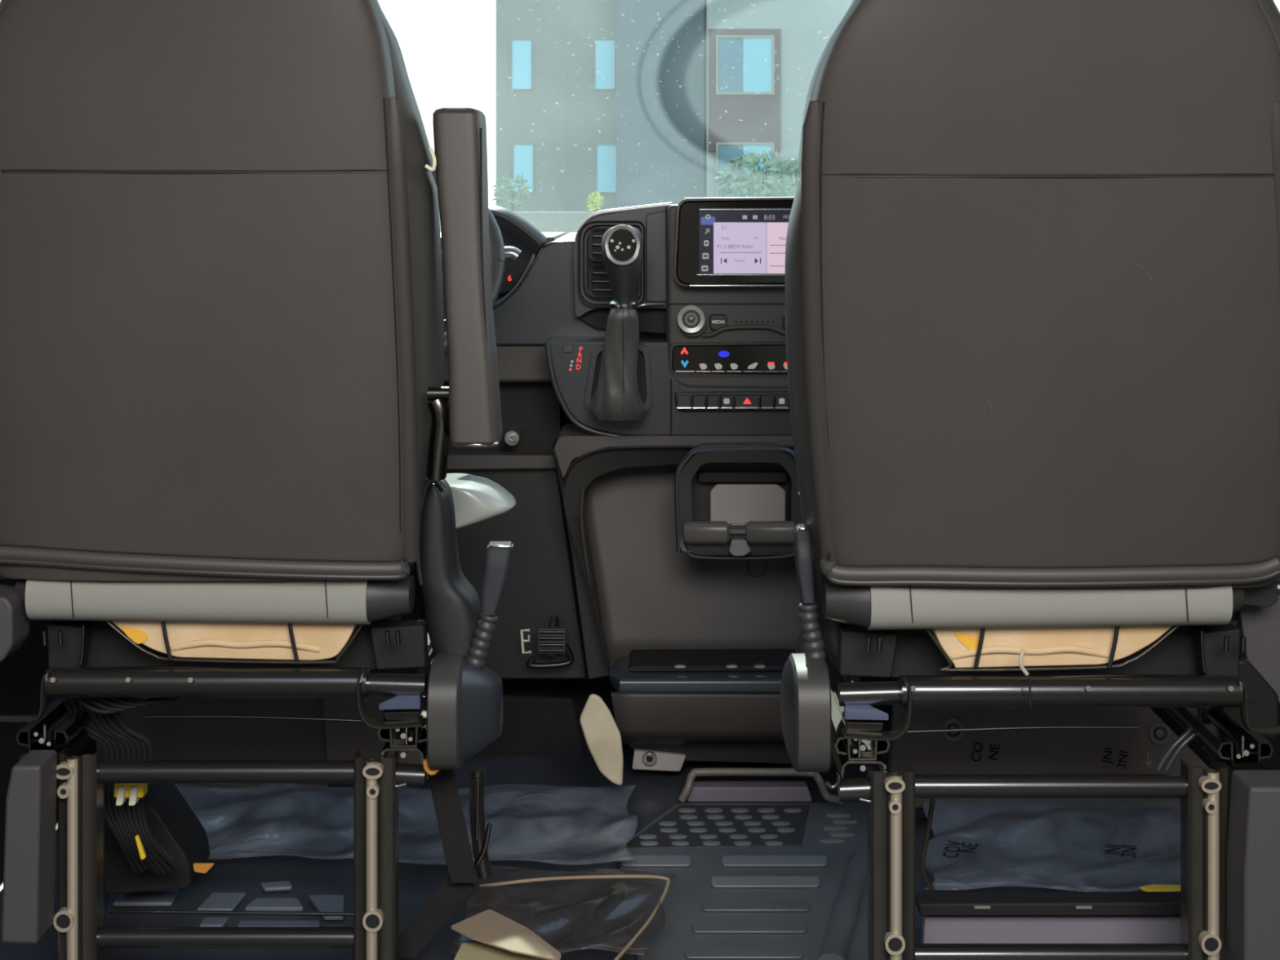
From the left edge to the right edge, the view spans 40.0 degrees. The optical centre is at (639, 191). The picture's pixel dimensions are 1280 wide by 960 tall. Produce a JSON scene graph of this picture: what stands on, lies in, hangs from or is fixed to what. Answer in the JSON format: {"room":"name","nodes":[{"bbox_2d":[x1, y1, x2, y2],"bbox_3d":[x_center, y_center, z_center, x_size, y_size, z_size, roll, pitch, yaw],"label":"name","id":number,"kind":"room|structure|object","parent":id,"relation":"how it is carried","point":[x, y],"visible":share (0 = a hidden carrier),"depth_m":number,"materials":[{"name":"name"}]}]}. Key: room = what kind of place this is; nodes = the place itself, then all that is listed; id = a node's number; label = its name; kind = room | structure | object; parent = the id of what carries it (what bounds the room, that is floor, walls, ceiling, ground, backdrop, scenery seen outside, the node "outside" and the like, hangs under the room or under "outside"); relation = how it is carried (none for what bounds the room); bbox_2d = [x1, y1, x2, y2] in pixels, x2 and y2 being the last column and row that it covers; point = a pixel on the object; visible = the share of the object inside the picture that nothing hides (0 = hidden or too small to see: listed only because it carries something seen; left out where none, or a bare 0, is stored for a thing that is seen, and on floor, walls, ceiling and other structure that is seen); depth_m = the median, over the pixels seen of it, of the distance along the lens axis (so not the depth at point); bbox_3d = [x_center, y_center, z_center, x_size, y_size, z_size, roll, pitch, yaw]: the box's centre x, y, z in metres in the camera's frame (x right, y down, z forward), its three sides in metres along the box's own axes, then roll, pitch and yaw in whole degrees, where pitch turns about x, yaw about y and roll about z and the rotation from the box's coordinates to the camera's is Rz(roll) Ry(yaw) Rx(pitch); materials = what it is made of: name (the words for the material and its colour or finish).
{"room":"van interior","nodes":[
{"label":"van interior","id":0,"kind":"room"},
{"bbox_2d":[0,722,1237,959],"bbox_3d":[0.000,0.960,1.200,1.720,0.040,4.200,0,0,0],"label":"floor","id":1,"kind":"structure","parent":0,"point":[569,792],"depth_m":2.55,"materials":[{"name":"paint"}]},
{"bbox_2d":[103,868,353,959],"bbox_3d":[-0.537,0.932,2.270,0.384,0.013,0.324,0,0,0],"label":"floor panel","id":2,"kind":"object","parent":1,"relation":"on","point":[298,890],"visible":0.76,"depth_m":2.29,"materials":[{"name":"paint"}]},
{"bbox_2d":[104,783,209,894],"bbox_3d":[-0.630,0.842,2.300,0.111,0.113,0.100,0,0,0],"label":"crate","id":3,"kind":"object","parent":2,"relation":"on","point":[172,823],"visible":0.61,"depth_m":2.25,"materials":[{"name":"black plastic"}]},
{"bbox_2d":[193,862,214,873],"bbox_3d":[-0.546,0.846,2.202,0.026,0.012,0.004,0,0,0],"label":"tag","id":4,"kind":"object","parent":2,"relation":"on","point":[203,868],"visible":1,"depth_m":2.20,"materials":[{"name":"orange plastic"}]},
{"bbox_2d":[0,0,515,959],"bbox_3d":[-0.472,0.309,2.205,0.646,1.261,0.709,0,0,0],"label":"seat","id":5,"kind":"object","parent":1,"relation":"on","point":[228,423],"visible":1,"depth_m":1.95,"materials":[{"name":"leather"}]},
{"bbox_2d":[0,584,29,662],"bbox_3d":[-0.731,0.494,2.010,0.050,0.082,0.060,0,0,0],"label":"trim","id":6,"kind":"structure","parent":5,"relation":"attached to","point":[14,619],"depth_m":1.99,"materials":[{"name":"grey plastic"}]},
{"bbox_2d":[1,750,57,943],"bbox_3d":[-0.680,0.728,1.960,0.044,0.196,0.060,0,0,0],"label":"trim","id":7,"kind":"structure","parent":5,"relation":"attached to","point":[29,846],"depth_m":1.93,"materials":[{"name":"grey plastic"}]},
{"bbox_2d":[62,697,182,875],"bbox_3d":[-0.610,0.715,2.115,0.144,0.260,0.136,0,0,0],"label":"harness","id":8,"kind":"object","parent":5,"relation":"attached to","point":[123,742],"visible":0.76,"depth_m":2.12,"materials":[{"name":"black plastic"}]},
{"bbox_2d":[114,783,147,805],"bbox_3d":[-0.605,0.711,2.087,0.035,0.025,0.026,0,0,0],"label":"connector","id":9,"kind":"object","parent":8,"relation":"hanging from","point":[134,792],"visible":0.77,"depth_m":2.08,"materials":[{"name":"yellow plastic"}]},
{"bbox_2d":[134,835,146,859],"bbox_3d":[-0.597,0.783,2.103,0.012,0.029,0.006,0,0,0],"label":"tie","id":10,"kind":"object","parent":8,"relation":"in","point":[141,851],"visible":1,"depth_m":2.10,"materials":[{"name":"yellow plastic"}]},
{"bbox_2d":[14,574,414,622],"bbox_3d":[-0.489,0.462,2.040,0.450,0.067,0.090,0,0,0],"label":"seat cushion","id":11,"kind":"object","parent":5,"relation":"on","point":[52,597],"depth_m":1.99,"materials":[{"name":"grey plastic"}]},
{"bbox_2d":[399,767,492,959],"bbox_3d":[-0.241,0.799,2.104,0.127,0.234,0.049,0,0,0],"label":"belt","id":12,"kind":"object","parent":5,"relation":"attached to","point":[455,889],"visible":0.91,"depth_m":2.10,"materials":[{"name":"fabric"}]},
{"bbox_2d":[444,473,515,528],"bbox_3d":[-0.231,0.432,2.450,0.117,0.062,0.120,0,0,0],"label":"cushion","id":13,"kind":"object","parent":5,"relation":"on","point":[476,499],"depth_m":2.40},
{"bbox_2d":[96,695,429,791],"bbox_3d":[-0.568,0.848,2.725,0.546,0.159,0.050,0,0,0],"label":"bulkhead","id":14,"kind":"object","parent":1,"relation":"on","point":[180,739],"visible":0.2,"depth_m":2.72,"materials":[{"name":"grey plastic"}]},
{"bbox_2d":[173,783,353,858],"bbox_3d":[-0.558,0.901,2.526,0.350,0.037,0.302,0,0,0],"label":"plastic film","id":15,"kind":"object","parent":1,"relation":"on","point":[261,842],"visible":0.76,"depth_m":2.44,"materials":[{"name":"grey"}]},
{"bbox_2d":[399,786,637,861],"bbox_3d":[-0.191,0.906,2.528,0.374,0.030,0.318,0,0,0],"label":"plastic film","id":16,"kind":"object","parent":1,"relation":"on","point":[620,830],"visible":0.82,"depth_m":2.51,"materials":[{"name":"grey"}]},
{"bbox_2d":[472,695,585,756],"bbox_3d":[-0.200,0.919,2.940,0.239,0.160,0.020,0,0,0],"label":"panel","id":17,"kind":"object","parent":1,"relation":"on","point":[532,726],"visible":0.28,"depth_m":2.93,"materials":[{"name":"plastic"}]},
{"bbox_2d":[448,872,670,959],"bbox_3d":[-0.090,0.893,2.185,0.275,0.033,0.293,0,0,0],"label":"plastic bag","id":18,"kind":"object","parent":1,"relation":"on","point":[621,940],"visible":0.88,"depth_m":2.16,"materials":[{"name":"grey"}]},
{"bbox_2d":[453,942,549,959],"bbox_3d":[-0.159,0.886,2.036,0.117,0.002,0.078,0,0,0],"label":"paper","id":19,"kind":"object","parent":18,"relation":"on","point":[467,951],"visible":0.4,"depth_m":2.04,"materials":[{"name":"beige paper"}]},
{"bbox_2d":[451,909,560,959],"bbox_3d":[-0.149,0.866,2.042,0.066,0.002,0.163,0,0,-43],"label":"paper","id":20,"kind":"object","parent":19,"relation":"on","point":[490,927],"visible":1,"depth_m":2.05,"materials":[{"name":"beige paper"}]},
{"bbox_2d":[580,693,622,785],"bbox_3d":[-0.057,0.811,2.606,0.064,0.134,0.012,0,0,0],"label":"flap","id":21,"kind":"object","parent":1,"relation":"on","point":[601,731],"visible":1,"depth_m":2.60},
{"bbox_2d":[440,196,848,771],"bbox_3d":[-0.030,0.463,3.124,1.739,0.912,0.911,0,0,0],"label":"dashboard","id":22,"kind":"object","parent":1,"relation":"on","point":[695,652],"visible":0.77,"depth_m":2.86,"materials":[{"name":"grey plastic"}]},
{"bbox_2d":[431,168,505,355],"bbox_3d":[-0.397,0.107,2.736,0.392,0.319,0.440,0,0,0],"label":"steering wheel","id":23,"kind":"object","parent":22,"relation":"attached to","point":[497,255],"visible":0.09,"depth_m":2.61,"materials":[{"name":"grey plastic"}]},
{"bbox_2d":[504,246,521,262],"bbox_3d":[-0.242,0.097,2.740,0.115,0.025,0.021,0,0,0],"label":"gauge","id":24,"kind":"object","parent":23,"relation":"attached to","point":[512,253],"visible":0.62,"depth_m":2.73,"materials":[{"name":"silver metal"}]},
{"bbox_2d":[488,204,546,246],"bbox_3d":[-0.220,0.055,2.904,0.134,0.071,0.054,0,0,9],"label":"hood","id":25,"kind":"object","parent":22,"relation":"attached to","point":[505,215],"depth_m":2.88,"materials":[{"name":"grey plastic"}]},
{"bbox_2d":[520,615,573,668],"bbox_3d":[-0.137,0.702,2.923,0.075,0.159,0.158,0,0,16],"label":"brake pedal","id":26,"kind":"object","parent":22,"relation":"attached to","point":[552,639],"visible":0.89,"depth_m":2.87,"materials":[{"name":"grey rubber"}]},
{"bbox_2d":[577,220,644,306],"bbox_3d":[-0.047,0.116,2.860,0.109,0.140,0.034,0,0,0],"label":"air vent","id":27,"kind":"object","parent":22,"relation":"attached to","point":[594,290],"depth_m":2.85,"materials":[{"name":"grey plastic"}]},
{"bbox_2d":[585,224,651,421],"bbox_3d":[-0.034,0.201,2.728,0.104,0.304,0.155,0,0,0],"label":"gear shifter","id":28,"kind":"object","parent":22,"relation":"attached to","point":[619,387],"visible":1,"depth_m":2.68,"materials":[{"name":"black leather"}]},
{"bbox_2d":[578,308,666,333],"bbox_3d":[-0.028,0.208,2.935,0.151,0.049,0.100,0,0,0],"label":"shelf","id":29,"kind":"object","parent":22,"relation":"attached to","point":[651,321],"depth_m":2.89,"materials":[{"name":"black plastic"}]},
{"bbox_2d":[642,751,657,765],"bbox_3d":[0.015,0.896,2.784,0.023,0.020,0.008,0,0,0],"label":"washer","id":30,"kind":"object","parent":22,"relation":"in","point":[649,757],"depth_m":2.78,"materials":[{"name":"grey metal"}]},
{"bbox_2d":[609,648,795,743],"bbox_3d":[0.139,0.793,2.739,0.371,0.135,0.141,0,0,0],"label":"tray","id":31,"kind":"object","parent":22,"relation":"on","point":[662,695],"depth_m":2.68,"materials":[{"name":"grey plastic"}]},
{"bbox_2d":[627,743,848,765],"bbox_3d":[0.148,0.886,2.825,0.366,0.055,0.050,0,0,0],"label":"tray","id":32,"kind":"object","parent":22,"relation":"on","point":[667,754],"depth_m":2.80,"materials":[{"name":"black plastic"}]},
{"bbox_2d":[674,442,802,577],"bbox_3d":[0.154,0.504,2.747,0.204,0.227,0.149,0,0,0],"label":"cup holder","id":33,"kind":"object","parent":22,"relation":"attached to","point":[733,500],"visible":0.82,"depth_m":2.71,"materials":[{"name":"grey plastic"}]},
{"bbox_2d":[616,802,867,959],"bbox_3d":[0.172,0.929,2.395,0.410,0.021,0.584,0,0,0],"label":"rubber mat","id":34,"kind":"object","parent":1,"relation":"on","point":[749,881],"visible":0.97,"depth_m":2.37,"materials":[{"name":"grey rubber"}]},
{"bbox_2d":[678,767,843,804],"bbox_3d":[0.184,0.908,2.713,0.251,0.056,0.114,0,0,0],"label":"metal bracket","id":35,"kind":"object","parent":1,"relation":"on","point":[717,784],"visible":0.96,"depth_m":2.70,"materials":[{"name":"grey metal"}]},
{"bbox_2d":[780,0,1279,959],"bbox_3d":[0.451,0.322,2.055,0.585,1.237,0.779,0,0,0],"label":"passenger seat","id":36,"kind":"object","parent":1,"relation":"on","point":[1032,249],"visible":0.99,"depth_m":1.82,"materials":[{"name":"leather"}]},
{"bbox_2d":[920,798,935,891],"bbox_3d":[0.331,0.743,2.020,0.020,0.118,0.006,0,0,0],"label":"cable","id":37,"kind":"object","parent":36,"relation":"hanging from","point":[931,805],"visible":0.93,"depth_m":2.02,"materials":[{"name":"rubber"}]},
{"bbox_2d":[821,577,1244,626],"bbox_3d":[0.426,0.440,1.925,0.450,0.067,0.090,0,0,0],"label":"seat cushion","id":38,"kind":"object","parent":36,"relation":"on","point":[864,602],"depth_m":1.88,"materials":[{"name":"grey fabric"}]},
{"bbox_2d":[1155,707,1210,771],"bbox_3d":[0.613,0.617,1.986,0.058,0.076,0.016,0,0,0],"label":"cables","id":39,"kind":"object","parent":36,"relation":"attached to","point":[1188,735],"visible":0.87,"depth_m":1.99,"materials":[{"name":"grey plastic"}]},
{"bbox_2d":[1226,769,1279,959],"bbox_3d":[0.660,0.712,1.850,0.070,0.190,0.060,0,0,0],"label":"trim","id":40,"kind":"structure","parent":36,"relation":"attached to","point":[1253,849],"depth_m":1.82,"materials":[{"name":"grey plastic"}]},
{"bbox_2d":[1231,584,1279,702],"bbox_3d":[0.715,0.524,2.010,0.082,0.146,0.060,0,0,0],"label":"trim","id":41,"kind":"structure","parent":36,"relation":"attached to","point":[1260,626],"depth_m":1.98,"materials":[{"name":"grey plastic"}]},
{"bbox_2d":[915,891,1180,943],"bbox_3d":[0.492,0.872,2.099,0.324,0.065,0.042,0,0,0],"label":"storage box","id":42,"kind":"object","parent":1,"relation":"on","point":[1114,917],"visible":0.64,"depth_m":2.10,"materials":[{"name":"grey plastic"}]},
{"bbox_2d":[887,705,1210,807],"bbox_3d":[0.619,0.840,2.630,0.500,0.155,0.040,0,0,0],"label":"panel","id":43,"kind":"object","parent":1,"relation":"on","point":[1140,750],"visible":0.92,"depth_m":2.62,"materials":[{"name":"black plastic"}]},
{"bbox_2d":[971,742,982,761],"bbox_3d":[0.501,0.833,2.618,0.016,0.028,0.001,0,0,0],"label":"print","id":44,"kind":"object","parent":43,"relation":"attached to","point":[976,747],"depth_m":2.62,"materials":[{"name":"black"}]},
{"bbox_2d":[987,742,999,759],"bbox_3d":[0.526,0.833,2.618,0.018,0.025,0.001,0,0,0],"label":"print","id":45,"kind":"object","parent":43,"relation":"attached to","point":[993,748],"depth_m":2.62,"materials":[{"name":"black paint"}]},
{"bbox_2d":[1102,747,1113,764],"bbox_3d":[0.696,0.839,2.618,0.016,0.026,0.001,0,0,0],"label":"print","id":46,"kind":"object","parent":43,"relation":"attached to","point":[1107,753],"depth_m":2.62,"materials":[{"name":"black paint"}]},
{"bbox_2d":[1117,751,1128,768],"bbox_3d":[0.718,0.845,2.618,0.016,0.027,0.001,0,0,0],"label":"print","id":47,"kind":"object","parent":43,"relation":"attached to","point":[1122,756],"depth_m":2.62,"materials":[{"name":"black paint"}]},
{"bbox_2d":[922,798,1180,889],"bbox_3d":[0.605,0.898,2.445,0.478,0.044,0.361,0,0,0],"label":"plastic film","id":48,"kind":"object","parent":1,"relation":"on","point":[954,819],"visible":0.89,"depth_m":2.43,"materials":[{"name":"grey"}]},
{"bbox_2d":[942,840,962,857],"bbox_3d":[0.417,0.876,2.346,0.020,0.001,0.061,0,0,18],"label":"print","id":49,"kind":"object","parent":48,"relation":"on","point":[959,850],"depth_m":2.34,"materials":[{"name":"black paint"}]},
{"bbox_2d":[960,842,977,853],"bbox_3d":[0.439,0.876,2.351,0.020,0.001,0.034,0,0,18],"label":"print","id":50,"kind":"object","parent":48,"relation":"on","point":[963,851],"depth_m":2.35,"materials":[{"name":"black paint"}]},
{"bbox_2d":[1104,844,1124,856],"bbox_3d":[0.632,0.876,2.342,0.026,0.001,0.037,0,0,18],"label":"print","id":51,"kind":"object","parent":48,"relation":"on","point":[1115,848],"depth_m":2.34,"materials":[{"name":"black paint"}]},
{"bbox_2d":[1120,844,1137,857],"bbox_3d":[0.649,0.876,2.339,0.020,0.001,0.040,0,0,18],"label":"print","id":52,"kind":"object","parent":48,"relation":"on","point":[1131,849],"depth_m":2.34,"materials":[{"name":"black paint"}]},
{"bbox_2d":[1139,884,1180,891],"bbox_3d":[0.657,0.872,2.203,0.062,0.004,0.020,0,0,0],"label":"strap","id":53,"kind":"object","parent":48,"relation":"on","point":[1153,887],"visible":0.57,"depth_m":2.20,"materials":[{"name":"yellow fabric"}]},
{"bbox_2d":[369,408,898,722],"bbox_3d":[0.000,0.540,3.140,1.720,0.800,0.040,0,0,0],"label":"wall","id":54,"kind":"structure","parent":0,"point":[579,690],"depth_m":3.12,"materials":[{"name":"plastic"}]},
{"bbox_3d":[-0.880,0.190,0.550,0.040,1.500,2.900,0,0,0],"label":"wall","id":55,"kind":"structure","parent":0,"visible":0},
{"bbox_2d":[0,578,96,886],"bbox_3d":[-0.880,0.190,2.650,0.060,1.501,1.300,0,0,0],"label":"door","id":56,"kind":"structure","parent":55,"relation":"in","point":[22,672],"depth_m":2.44,"materials":[{"name":"black plastic"}]},
{"bbox_3d":[0.880,0.190,0.500,0.040,1.500,2.800,0,0,0],"label":"wall","id":57,"kind":"structure","parent":0,"visible":0},
{"bbox_2d":[1229,702,1279,807],"bbox_3d":[0.880,0.190,2.600,0.060,1.501,1.400,0,0,0],"label":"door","id":58,"kind":"structure","parent":57,"relation":"in","point":[1273,762],"depth_m":2.39,"materials":[{"name":"black plastic"}]},
{"label":"outside","id":59,"kind":"structure","parent":0,"visible":0},
{"bbox_3d":[0.000,1.590,47.100,120.000,0.100,85.800,0,0,0],"label":"floor","id":60,"kind":"structure","parent":59,"visible":0},
{"bbox_2d":[491,173,532,211],"bbox_3d":[-2.755,0.563,37.997,0.836,1.955,0.891,0,0,39],"label":"tree","id":61,"kind":"object","parent":60,"relation":"on","point":[514,202],"visible":0.9,"depth_m":37.93,"materials":[{"name":"green plant"}]},
{"bbox_2d":[439,211,593,233],"bbox_3d":[2.500,0.941,30.150,23.000,1.199,0.300,0,0,0],"label":"ground","id":62,"kind":"structure","parent":60,"relation":"on","point":[568,222],"depth_m":30.00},
{"bbox_2d":[586,191,604,213],"bbox_3d":[-0.743,0.760,29.599,0.316,1.561,0.316,0,0,0],"label":"flowering shrub","id":63,"kind":"object","parent":60,"relation":"on","point":[594,205],"visible":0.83,"depth_m":29.55,"materials":[{"name":"green plant"}]},
{"bbox_2d":[496,0,703,211],"bbox_3d":[-1.145,-6.760,52.750,5.891,16.600,6.500,0,0,0],"label":"apartment building","id":64,"kind":"structure","parent":60,"relation":"on","point":[606,97],"depth_m":49.97,"materials":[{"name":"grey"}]},
{"bbox_2d":[714,148,799,197],"bbox_3d":[2.697,0.293,37.978,2.197,2.495,2.047,0,0,0],"label":"bush","id":65,"kind":"object","parent":60,"relation":"on","point":[739,186],"visible":0.78,"depth_m":37.65,"materials":[{"name":"green plant"}]},
{"bbox_2d":[703,0,853,197],"bbox_3d":[6.838,-6.760,51.900,9.934,16.600,6.200,0,0,0],"label":"apartment building","id":66,"kind":"structure","parent":60,"relation":"on","point":[762,57],"depth_m":48.90,"materials":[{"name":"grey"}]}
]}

